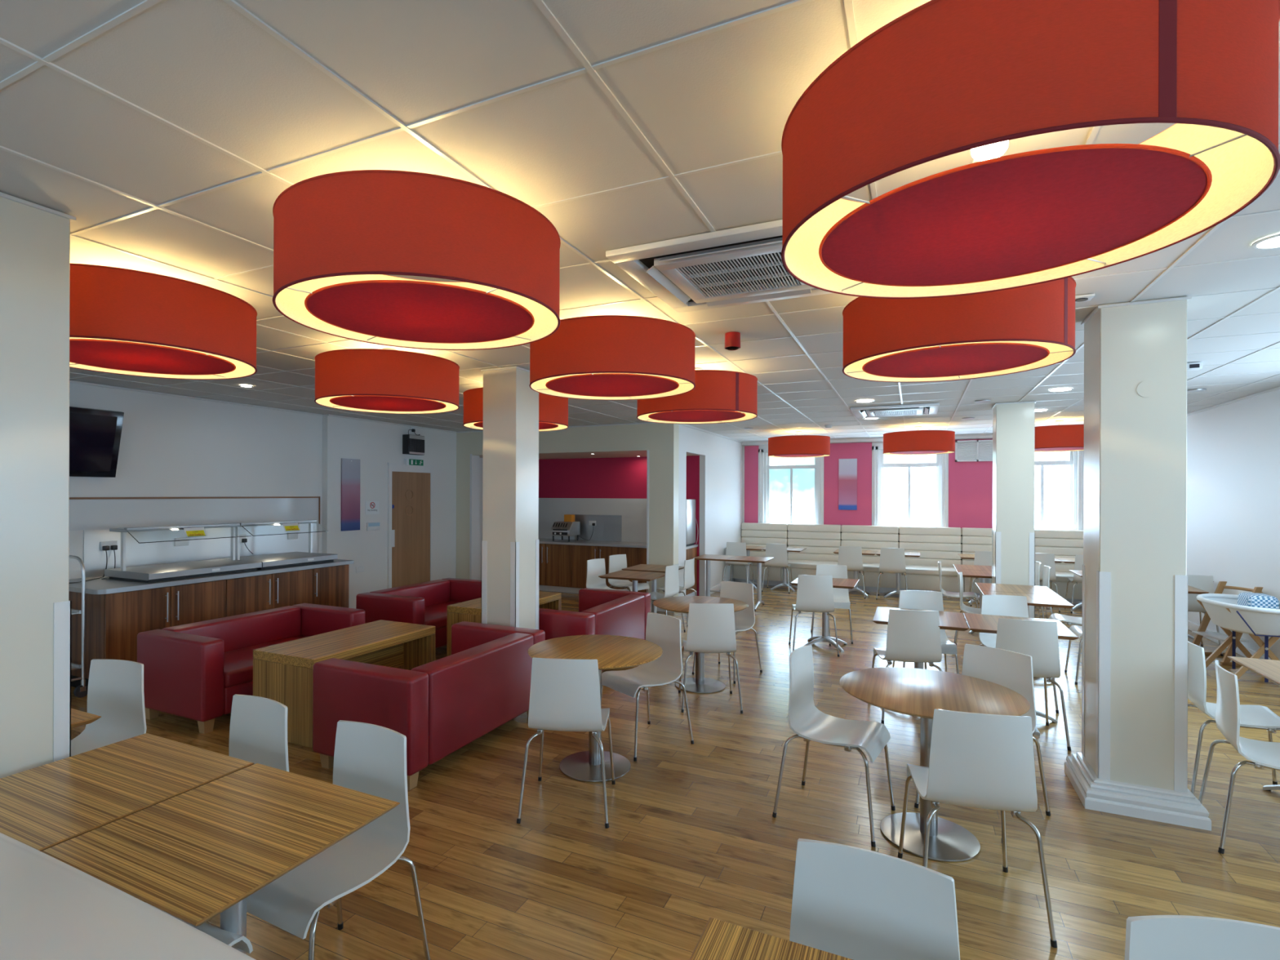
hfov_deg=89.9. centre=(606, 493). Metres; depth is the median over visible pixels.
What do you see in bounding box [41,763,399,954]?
square table
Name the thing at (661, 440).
wall
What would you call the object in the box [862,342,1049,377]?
diffuser
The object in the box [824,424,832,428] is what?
smoke detector
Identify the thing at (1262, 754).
dining chair
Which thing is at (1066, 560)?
square table
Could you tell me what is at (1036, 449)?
diffuser
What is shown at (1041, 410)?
recessed light
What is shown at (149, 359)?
diffuser
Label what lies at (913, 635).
dining chair
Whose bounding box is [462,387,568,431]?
lamp
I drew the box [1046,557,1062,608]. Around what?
square table
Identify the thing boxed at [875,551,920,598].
square table
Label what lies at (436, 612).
seat cushion
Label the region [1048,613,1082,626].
dining chair
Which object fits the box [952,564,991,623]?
square table
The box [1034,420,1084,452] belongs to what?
lamp
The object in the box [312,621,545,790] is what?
sofa
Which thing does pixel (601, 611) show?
sofa
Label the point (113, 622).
base cabinet
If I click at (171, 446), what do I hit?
wall
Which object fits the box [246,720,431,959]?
dining chair
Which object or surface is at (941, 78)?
lamp
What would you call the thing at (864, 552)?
square table
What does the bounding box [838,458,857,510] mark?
print
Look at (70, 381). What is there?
trim
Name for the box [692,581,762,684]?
dining chair
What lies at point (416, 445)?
grille
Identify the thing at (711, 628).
dining chair
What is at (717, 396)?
lamp
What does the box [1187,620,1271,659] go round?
baseboard
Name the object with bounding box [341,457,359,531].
print
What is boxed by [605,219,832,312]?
air conditioner
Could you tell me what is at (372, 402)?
diffuser
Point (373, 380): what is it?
lamp
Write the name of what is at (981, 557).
dining chair
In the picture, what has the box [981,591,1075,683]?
square table
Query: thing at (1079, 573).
square table
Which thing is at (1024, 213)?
diffuser
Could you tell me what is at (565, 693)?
dining chair
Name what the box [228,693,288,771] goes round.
dining chair
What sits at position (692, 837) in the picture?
floor
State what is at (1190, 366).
sensor
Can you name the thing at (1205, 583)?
dining chair
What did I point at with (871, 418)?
recessed light
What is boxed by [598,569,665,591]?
square table
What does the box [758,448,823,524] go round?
window
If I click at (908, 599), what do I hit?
dining chair
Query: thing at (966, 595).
dining chair
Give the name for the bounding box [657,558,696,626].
dining chair
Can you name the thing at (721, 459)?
wall
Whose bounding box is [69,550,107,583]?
cable
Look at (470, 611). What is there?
coffee table
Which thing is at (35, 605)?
column
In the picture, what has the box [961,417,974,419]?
ceiling speaker
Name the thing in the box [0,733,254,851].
square table
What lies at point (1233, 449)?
wall
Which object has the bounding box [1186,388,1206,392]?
ceiling speaker
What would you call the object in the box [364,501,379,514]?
no smoking sign
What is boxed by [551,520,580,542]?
toaster
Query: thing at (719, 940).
square table
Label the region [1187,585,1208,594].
square table
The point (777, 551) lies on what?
dining chair
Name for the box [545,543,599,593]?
base cabinet
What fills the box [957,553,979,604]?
square table
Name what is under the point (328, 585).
base cabinet
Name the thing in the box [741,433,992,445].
crown molding
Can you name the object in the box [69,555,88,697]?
trolley
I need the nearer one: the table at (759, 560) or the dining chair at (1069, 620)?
the dining chair at (1069, 620)
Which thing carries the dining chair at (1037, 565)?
on the floor
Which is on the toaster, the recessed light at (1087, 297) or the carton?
the carton
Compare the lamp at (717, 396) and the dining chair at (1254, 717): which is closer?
the dining chair at (1254, 717)
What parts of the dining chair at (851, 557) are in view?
leg, leg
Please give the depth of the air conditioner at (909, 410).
7.82 m
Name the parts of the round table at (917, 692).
plate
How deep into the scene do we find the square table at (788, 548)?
11.53 m
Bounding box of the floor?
[71,584,1279,959]
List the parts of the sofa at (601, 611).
arm, backrest, arm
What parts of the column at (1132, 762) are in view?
blank plate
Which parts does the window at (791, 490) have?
frosted pane, clear pane, frosted pane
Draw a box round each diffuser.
[69,338,235,375]
[304,280,534,343]
[329,395,446,411]
[473,422,558,429]
[545,373,679,396]
[648,409,745,422]
[773,454,823,457]
[818,143,1212,286]
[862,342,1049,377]
[889,450,947,453]
[1034,447,1084,451]
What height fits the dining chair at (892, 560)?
0.856 m
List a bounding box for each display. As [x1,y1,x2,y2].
[104,523,262,582]
[219,520,337,569]
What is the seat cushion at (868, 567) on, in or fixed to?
on the banquette
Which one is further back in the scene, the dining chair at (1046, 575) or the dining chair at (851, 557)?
the dining chair at (851, 557)
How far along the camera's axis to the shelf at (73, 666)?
5.38 m
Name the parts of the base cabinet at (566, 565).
door, door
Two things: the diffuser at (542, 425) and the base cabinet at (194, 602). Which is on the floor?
the base cabinet at (194, 602)
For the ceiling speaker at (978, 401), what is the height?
0.010 m
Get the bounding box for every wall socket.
[100,540,117,551]
[174,540,188,546]
[240,536,247,542]
[287,533,297,539]
[409,426,415,431]
[588,520,595,525]
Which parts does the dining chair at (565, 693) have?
leg, leg, leg, leg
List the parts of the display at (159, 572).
post, canopy rail, post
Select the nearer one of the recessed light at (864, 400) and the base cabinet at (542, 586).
the recessed light at (864, 400)
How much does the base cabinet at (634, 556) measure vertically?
0.838 m
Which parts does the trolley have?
rail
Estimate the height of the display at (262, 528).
0.492 m
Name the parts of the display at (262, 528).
post, canopy rail, post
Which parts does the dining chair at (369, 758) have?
leg, leg, leg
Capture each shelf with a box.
[71,608,81,614]
[71,662,80,670]
[104,559,262,580]
[219,551,337,568]
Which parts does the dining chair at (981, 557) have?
leg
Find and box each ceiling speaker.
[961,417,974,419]
[974,400,991,402]
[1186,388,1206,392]
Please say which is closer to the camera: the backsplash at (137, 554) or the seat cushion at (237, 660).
the seat cushion at (237, 660)
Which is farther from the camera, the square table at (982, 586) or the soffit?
the soffit
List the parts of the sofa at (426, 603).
arm, backrest, seat, arm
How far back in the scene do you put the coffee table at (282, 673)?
4.60 m
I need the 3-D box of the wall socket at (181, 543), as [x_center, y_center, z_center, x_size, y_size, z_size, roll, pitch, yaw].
[-4.625,0.526,6.963,0.014,0.086,0.146,0,0,26]
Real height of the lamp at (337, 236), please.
0.412 m
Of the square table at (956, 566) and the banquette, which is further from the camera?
the banquette
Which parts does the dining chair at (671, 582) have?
leg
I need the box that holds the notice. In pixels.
[366,521,380,530]
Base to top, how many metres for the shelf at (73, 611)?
0.030 m
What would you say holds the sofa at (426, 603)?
on the floor
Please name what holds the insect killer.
attached to the wall at (171, 446)
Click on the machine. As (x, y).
(691, 503)
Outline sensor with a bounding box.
[1186,361,1202,370]
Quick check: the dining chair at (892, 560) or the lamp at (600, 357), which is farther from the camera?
the dining chair at (892, 560)
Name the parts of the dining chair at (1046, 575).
leg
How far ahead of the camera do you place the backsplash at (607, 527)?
11.53 m
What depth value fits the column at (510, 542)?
5.40 m
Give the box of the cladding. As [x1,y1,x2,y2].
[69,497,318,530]
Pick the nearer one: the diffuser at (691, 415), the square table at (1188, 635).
the diffuser at (691, 415)
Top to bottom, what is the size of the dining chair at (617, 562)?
0.856 m
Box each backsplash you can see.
[83,520,319,577]
[538,497,646,542]
[574,514,621,541]
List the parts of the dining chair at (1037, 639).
leg, leg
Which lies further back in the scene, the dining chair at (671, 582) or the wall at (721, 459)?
the wall at (721, 459)
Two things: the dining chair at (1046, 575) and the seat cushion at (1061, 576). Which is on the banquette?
the seat cushion at (1061, 576)
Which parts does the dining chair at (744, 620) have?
leg, leg, leg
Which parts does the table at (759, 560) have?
post, post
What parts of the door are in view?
finger plate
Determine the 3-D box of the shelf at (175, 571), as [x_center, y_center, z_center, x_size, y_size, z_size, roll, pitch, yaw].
[-4.241,0.758,6.468,0.720,0.064,1.115,0,0,26]
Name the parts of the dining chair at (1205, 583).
leg, leg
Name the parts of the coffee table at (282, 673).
panel, rail, panel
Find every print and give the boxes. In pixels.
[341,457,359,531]
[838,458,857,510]
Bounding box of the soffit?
[479,451,697,459]
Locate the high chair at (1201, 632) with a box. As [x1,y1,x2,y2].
[1191,581,1262,666]
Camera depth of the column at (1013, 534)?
7.29 m
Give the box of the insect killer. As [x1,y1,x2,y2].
[402,434,424,455]
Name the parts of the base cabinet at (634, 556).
door, door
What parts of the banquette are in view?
panel, panel, panel, panel, panel, panel, panel, panel, panel, panel, panel, panel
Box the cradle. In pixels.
[1196,593,1279,682]
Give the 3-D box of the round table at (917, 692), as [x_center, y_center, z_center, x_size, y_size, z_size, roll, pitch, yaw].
[1.624,1.360,3.228,0.849,0.740,0.849,0,0,26]
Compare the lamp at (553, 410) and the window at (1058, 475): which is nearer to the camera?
the lamp at (553, 410)
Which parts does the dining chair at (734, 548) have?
leg, leg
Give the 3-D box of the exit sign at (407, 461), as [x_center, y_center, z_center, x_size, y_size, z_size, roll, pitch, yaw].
[-3.023,-0.489,10.028,0.068,0.100,0.365,0,0,26]
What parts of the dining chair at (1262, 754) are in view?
leg, leg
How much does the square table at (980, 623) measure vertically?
0.743 m
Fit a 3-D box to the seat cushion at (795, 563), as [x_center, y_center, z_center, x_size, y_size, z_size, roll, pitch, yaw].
[3.823,1.329,11.995,0.984,0.095,0.700,0,0,26]
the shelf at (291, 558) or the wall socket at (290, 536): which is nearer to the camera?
the shelf at (291, 558)
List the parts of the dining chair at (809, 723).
leg, leg, leg, leg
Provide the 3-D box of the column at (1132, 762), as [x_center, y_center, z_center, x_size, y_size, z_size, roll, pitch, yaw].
[2.989,0.342,3.647,0.531,2.784,0.536,0,0,26]
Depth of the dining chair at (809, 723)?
3.48 m
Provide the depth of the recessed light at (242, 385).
6.28 m
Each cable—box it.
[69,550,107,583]
[101,550,115,579]
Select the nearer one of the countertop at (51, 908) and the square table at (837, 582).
the countertop at (51, 908)
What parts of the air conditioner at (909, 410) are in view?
intake frame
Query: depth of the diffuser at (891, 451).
9.99 m
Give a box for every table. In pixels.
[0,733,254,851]
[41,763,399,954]
[71,708,101,728]
[253,619,435,747]
[447,591,561,656]
[528,634,662,782]
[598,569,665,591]
[621,564,684,613]
[653,595,748,693]
[688,917,853,959]
[692,554,773,610]
[725,545,765,589]
[762,546,806,591]
[790,577,859,652]
[833,549,877,596]
[840,666,1030,862]
[872,606,968,668]
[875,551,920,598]
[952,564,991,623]
[955,568,991,634]
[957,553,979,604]
[963,613,1079,735]
[975,582,1057,595]
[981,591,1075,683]
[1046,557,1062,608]
[1055,557,1082,610]
[1069,569,1082,577]
[1187,581,1213,644]
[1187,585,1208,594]
[1226,656,1279,791]
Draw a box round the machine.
[685,498,695,546]
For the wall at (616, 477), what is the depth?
11.51 m
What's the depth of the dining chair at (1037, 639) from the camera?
4.44 m
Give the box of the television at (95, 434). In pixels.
[69,406,124,477]
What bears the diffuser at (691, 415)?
attached to the lamp at (717, 396)
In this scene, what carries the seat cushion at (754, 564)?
on the banquette
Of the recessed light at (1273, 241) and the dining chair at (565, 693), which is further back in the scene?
the dining chair at (565, 693)
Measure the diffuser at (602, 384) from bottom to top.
0.008 m
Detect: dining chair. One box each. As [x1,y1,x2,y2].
[71,658,146,756]
[146,902,253,953]
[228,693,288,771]
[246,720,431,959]
[516,657,615,828]
[586,558,629,591]
[601,612,693,761]
[608,554,651,612]
[649,564,685,631]
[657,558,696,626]
[678,603,742,713]
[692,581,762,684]
[723,542,754,584]
[761,543,792,593]
[772,644,895,846]
[788,574,839,657]
[789,838,959,959]
[810,564,853,644]
[837,546,866,599]
[871,608,942,724]
[875,547,907,599]
[892,590,959,674]
[897,708,1057,947]
[914,644,1050,843]
[937,560,979,608]
[953,571,981,644]
[968,551,991,606]
[978,595,1058,713]
[995,617,1071,750]
[1035,553,1060,612]
[1035,561,1044,618]
[1042,565,1053,618]
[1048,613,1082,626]
[1064,625,1082,684]
[1065,554,1083,613]
[1124,915,1279,959]
[1186,574,1223,656]
[1187,640,1279,795]
[1198,659,1279,853]
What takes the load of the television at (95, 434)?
attached to the wall at (171, 446)
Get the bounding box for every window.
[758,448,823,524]
[871,446,948,527]
[1034,450,1084,530]
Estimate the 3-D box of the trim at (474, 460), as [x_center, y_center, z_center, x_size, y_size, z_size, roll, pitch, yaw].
[-0.812,0.528,10.254,3.265,2.390,0.212,0,0,26]
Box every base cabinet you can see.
[68,586,170,687]
[169,573,271,626]
[271,564,348,608]
[538,543,546,591]
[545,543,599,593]
[598,546,697,595]
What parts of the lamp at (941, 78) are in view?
bulb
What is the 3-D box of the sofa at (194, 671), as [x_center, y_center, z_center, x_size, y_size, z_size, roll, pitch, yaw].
[-2.893,1.386,5.363,0.810,0.660,1.500,0,0,26]
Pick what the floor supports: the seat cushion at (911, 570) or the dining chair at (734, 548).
the dining chair at (734, 548)
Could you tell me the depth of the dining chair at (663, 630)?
4.48 m
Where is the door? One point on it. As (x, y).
(410, 487)
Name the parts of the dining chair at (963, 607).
leg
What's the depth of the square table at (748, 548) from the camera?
11.84 m
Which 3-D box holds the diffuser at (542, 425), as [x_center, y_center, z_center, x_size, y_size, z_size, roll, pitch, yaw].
[-0.876,-0.659,6.189,0.812,0.008,0.812,0,0,26]
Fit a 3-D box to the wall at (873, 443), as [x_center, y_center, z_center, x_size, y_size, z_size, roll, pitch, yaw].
[5.600,0.352,11.842,6.550,2.780,0.300,0,0,26]
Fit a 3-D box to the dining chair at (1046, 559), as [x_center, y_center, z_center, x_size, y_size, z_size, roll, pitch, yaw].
[6.555,1.318,9.737,0.487,0.856,0.522,0,0,26]
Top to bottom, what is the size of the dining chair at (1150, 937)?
0.856 m
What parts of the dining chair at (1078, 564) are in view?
leg, leg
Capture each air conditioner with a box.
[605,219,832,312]
[850,403,939,417]
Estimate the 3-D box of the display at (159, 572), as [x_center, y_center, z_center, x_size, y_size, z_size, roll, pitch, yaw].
[-4.239,0.566,6.468,0.722,0.492,1.115,0,0,26]
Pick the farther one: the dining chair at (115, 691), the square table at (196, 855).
the dining chair at (115, 691)
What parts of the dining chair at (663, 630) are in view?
leg, leg, leg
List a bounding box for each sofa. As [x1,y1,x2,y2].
[137,603,364,733]
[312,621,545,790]
[355,577,481,648]
[538,587,650,671]
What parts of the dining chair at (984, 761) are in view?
leg, leg, leg, leg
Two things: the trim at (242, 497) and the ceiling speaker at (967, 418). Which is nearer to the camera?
the trim at (242, 497)
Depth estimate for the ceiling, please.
1.97 m
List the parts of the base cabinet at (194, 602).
handle, door, door, handle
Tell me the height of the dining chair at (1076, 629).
0.856 m
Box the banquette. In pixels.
[733,522,1083,604]
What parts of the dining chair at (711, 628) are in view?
leg, leg, leg, leg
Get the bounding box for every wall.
[69,382,482,608]
[455,422,679,596]
[538,455,699,595]
[678,424,742,596]
[742,438,991,522]
[1186,389,1279,660]
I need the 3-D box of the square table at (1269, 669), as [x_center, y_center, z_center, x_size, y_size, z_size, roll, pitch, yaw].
[3.963,1.368,3.488,0.665,0.743,0.662,0,0,26]
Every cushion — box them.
[223,635,310,687]
[424,600,458,630]
[739,562,773,567]
[786,559,837,568]
[849,562,884,573]
[905,564,957,576]
[1040,571,1074,582]
[1237,592,1279,608]
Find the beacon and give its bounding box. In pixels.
[724,331,740,350]
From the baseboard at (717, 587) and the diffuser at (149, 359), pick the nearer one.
the diffuser at (149, 359)
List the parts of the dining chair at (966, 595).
leg, leg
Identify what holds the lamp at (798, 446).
hanging from the ceiling
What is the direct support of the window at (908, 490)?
in the wall at (873, 443)
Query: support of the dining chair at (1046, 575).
on the floor
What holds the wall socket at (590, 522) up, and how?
attached to the backsplash at (607, 527)
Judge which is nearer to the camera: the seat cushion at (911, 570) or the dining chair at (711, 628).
the dining chair at (711, 628)
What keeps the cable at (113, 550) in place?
on the countertop at (107, 585)
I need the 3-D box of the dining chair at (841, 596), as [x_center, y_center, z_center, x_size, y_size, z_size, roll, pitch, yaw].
[2.700,1.306,7.691,0.487,0.856,0.522,0,0,19]
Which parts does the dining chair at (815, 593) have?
leg, leg, leg, leg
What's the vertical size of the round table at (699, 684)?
0.740 m
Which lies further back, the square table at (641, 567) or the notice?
the notice
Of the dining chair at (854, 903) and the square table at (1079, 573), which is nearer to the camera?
the dining chair at (854, 903)
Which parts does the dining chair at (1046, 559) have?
leg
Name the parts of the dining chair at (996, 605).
leg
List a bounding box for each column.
[0,191,75,778]
[480,365,539,629]
[991,400,1035,617]
[1064,296,1211,831]
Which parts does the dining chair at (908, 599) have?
leg, leg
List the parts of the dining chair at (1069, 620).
leg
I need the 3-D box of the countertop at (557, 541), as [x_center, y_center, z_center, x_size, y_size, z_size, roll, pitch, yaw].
[-0.338,0.865,11.266,3.825,0.038,0.682,0,0,26]
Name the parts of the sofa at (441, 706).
arm, backrest, arm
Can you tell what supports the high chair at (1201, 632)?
on the floor
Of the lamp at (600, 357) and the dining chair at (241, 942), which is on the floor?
the dining chair at (241, 942)
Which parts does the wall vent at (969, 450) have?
louvre panel, louvre panel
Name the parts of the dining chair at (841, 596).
leg, leg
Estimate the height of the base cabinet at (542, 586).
0.838 m
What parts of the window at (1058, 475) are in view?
frosted pane, clear pane, frosted pane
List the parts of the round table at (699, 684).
plate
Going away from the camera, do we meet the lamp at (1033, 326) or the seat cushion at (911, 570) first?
the lamp at (1033, 326)
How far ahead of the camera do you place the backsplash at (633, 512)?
11.58 m
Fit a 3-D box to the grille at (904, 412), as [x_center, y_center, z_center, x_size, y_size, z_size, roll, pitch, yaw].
[3.595,-1.016,7.993,0.484,0.016,0.484,0,0,26]
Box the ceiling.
[0,0,1279,441]
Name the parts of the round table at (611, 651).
plate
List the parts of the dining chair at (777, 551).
leg, leg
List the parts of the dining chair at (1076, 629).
leg, leg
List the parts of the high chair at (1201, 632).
foot plate, rail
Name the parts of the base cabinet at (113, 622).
door, handle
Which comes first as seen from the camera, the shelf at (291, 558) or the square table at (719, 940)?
the square table at (719, 940)
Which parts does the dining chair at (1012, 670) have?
leg, leg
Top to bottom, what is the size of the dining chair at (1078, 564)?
0.856 m
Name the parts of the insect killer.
trim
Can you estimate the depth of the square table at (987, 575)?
8.01 m
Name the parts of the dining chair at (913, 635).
leg, leg, leg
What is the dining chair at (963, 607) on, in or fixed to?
on the floor
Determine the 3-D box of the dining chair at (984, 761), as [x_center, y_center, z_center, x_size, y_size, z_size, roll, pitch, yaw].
[1.548,1.303,2.746,0.487,0.856,0.522,0,0,15]
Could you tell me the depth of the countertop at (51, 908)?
1.08 m
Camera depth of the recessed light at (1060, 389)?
6.40 m
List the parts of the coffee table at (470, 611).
panel, panel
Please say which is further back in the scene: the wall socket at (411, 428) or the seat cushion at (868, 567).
the seat cushion at (868, 567)
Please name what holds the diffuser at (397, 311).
attached to the lamp at (337, 236)
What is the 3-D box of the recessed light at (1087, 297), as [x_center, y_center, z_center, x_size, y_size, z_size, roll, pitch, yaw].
[2.529,-1.039,3.413,0.100,0.016,0.100,0,0,26]
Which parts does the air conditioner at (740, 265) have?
intake frame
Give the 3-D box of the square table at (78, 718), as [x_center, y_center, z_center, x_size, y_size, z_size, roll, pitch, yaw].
[-2.674,1.349,2.667,0.678,0.743,0.658,0,0,26]
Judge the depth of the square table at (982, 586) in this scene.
6.70 m
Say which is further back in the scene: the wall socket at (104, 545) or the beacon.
the wall socket at (104, 545)
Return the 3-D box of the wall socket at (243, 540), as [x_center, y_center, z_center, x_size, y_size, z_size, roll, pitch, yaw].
[-4.304,0.536,7.592,0.050,0.088,0.088,0,0,26]
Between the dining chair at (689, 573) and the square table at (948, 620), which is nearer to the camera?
the square table at (948, 620)
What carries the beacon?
attached to the ceiling
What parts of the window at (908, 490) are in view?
frosted pane, clear pane, frosted pane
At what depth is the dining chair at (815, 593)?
6.89 m
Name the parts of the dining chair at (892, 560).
leg, leg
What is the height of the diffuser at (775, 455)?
0.008 m
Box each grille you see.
[409,438,423,452]
[677,252,799,297]
[873,409,916,416]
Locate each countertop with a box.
[0,832,255,959]
[68,559,354,594]
[538,537,697,549]
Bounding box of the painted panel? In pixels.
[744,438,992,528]
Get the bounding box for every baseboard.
[705,577,732,595]
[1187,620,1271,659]
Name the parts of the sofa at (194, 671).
arm, backrest, seat, arm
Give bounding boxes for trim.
[69,380,1279,443]
[69,496,319,524]
[469,449,648,592]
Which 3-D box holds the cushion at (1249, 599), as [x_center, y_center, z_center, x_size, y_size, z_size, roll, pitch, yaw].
[6.108,1.093,6.007,0.220,0.300,0.280,0,0,26]
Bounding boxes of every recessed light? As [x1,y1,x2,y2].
[240,384,252,386]
[855,399,874,402]
[863,417,879,419]
[1035,408,1047,411]
[1048,387,1072,391]
[1075,293,1094,302]
[1252,233,1279,248]
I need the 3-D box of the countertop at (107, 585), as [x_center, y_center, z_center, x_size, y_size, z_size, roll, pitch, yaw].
[-4.144,0.833,6.824,1.023,0.040,2.720,0,0,26]
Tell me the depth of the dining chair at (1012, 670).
3.56 m
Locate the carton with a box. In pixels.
[564,514,574,521]
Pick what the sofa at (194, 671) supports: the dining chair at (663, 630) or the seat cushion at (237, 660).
the seat cushion at (237, 660)
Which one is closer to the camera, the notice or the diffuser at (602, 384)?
the diffuser at (602, 384)
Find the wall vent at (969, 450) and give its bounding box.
[955,440,992,462]
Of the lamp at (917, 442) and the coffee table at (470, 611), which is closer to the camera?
the coffee table at (470, 611)
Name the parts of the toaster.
control panel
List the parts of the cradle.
crossed leg, crossed leg, crossed leg, crossed leg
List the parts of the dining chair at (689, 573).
leg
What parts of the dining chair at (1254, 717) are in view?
leg, leg, leg, leg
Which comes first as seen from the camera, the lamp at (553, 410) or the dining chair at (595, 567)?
the lamp at (553, 410)
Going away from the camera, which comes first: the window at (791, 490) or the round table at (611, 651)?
the round table at (611, 651)
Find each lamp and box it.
[69,263,257,379]
[272,169,560,350]
[314,348,459,413]
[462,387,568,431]
[528,315,695,399]
[636,368,757,424]
[768,431,830,457]
[781,0,1279,298]
[842,276,1075,382]
[883,426,955,454]
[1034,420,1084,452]
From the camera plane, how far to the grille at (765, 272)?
3.02 m
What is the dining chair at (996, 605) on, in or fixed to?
on the floor
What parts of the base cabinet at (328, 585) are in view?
handle, door, handle, door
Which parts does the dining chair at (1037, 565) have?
leg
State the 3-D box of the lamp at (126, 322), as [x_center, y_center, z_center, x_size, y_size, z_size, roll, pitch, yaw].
[-2.298,-0.856,3.156,1.006,0.412,1.006,0,0,-29]
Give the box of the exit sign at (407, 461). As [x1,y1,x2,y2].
[404,458,423,466]
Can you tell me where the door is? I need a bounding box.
[386,462,434,588]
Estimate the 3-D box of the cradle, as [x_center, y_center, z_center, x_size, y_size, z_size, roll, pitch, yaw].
[5.952,1.369,5.938,0.643,0.747,0.962,0,0,18]

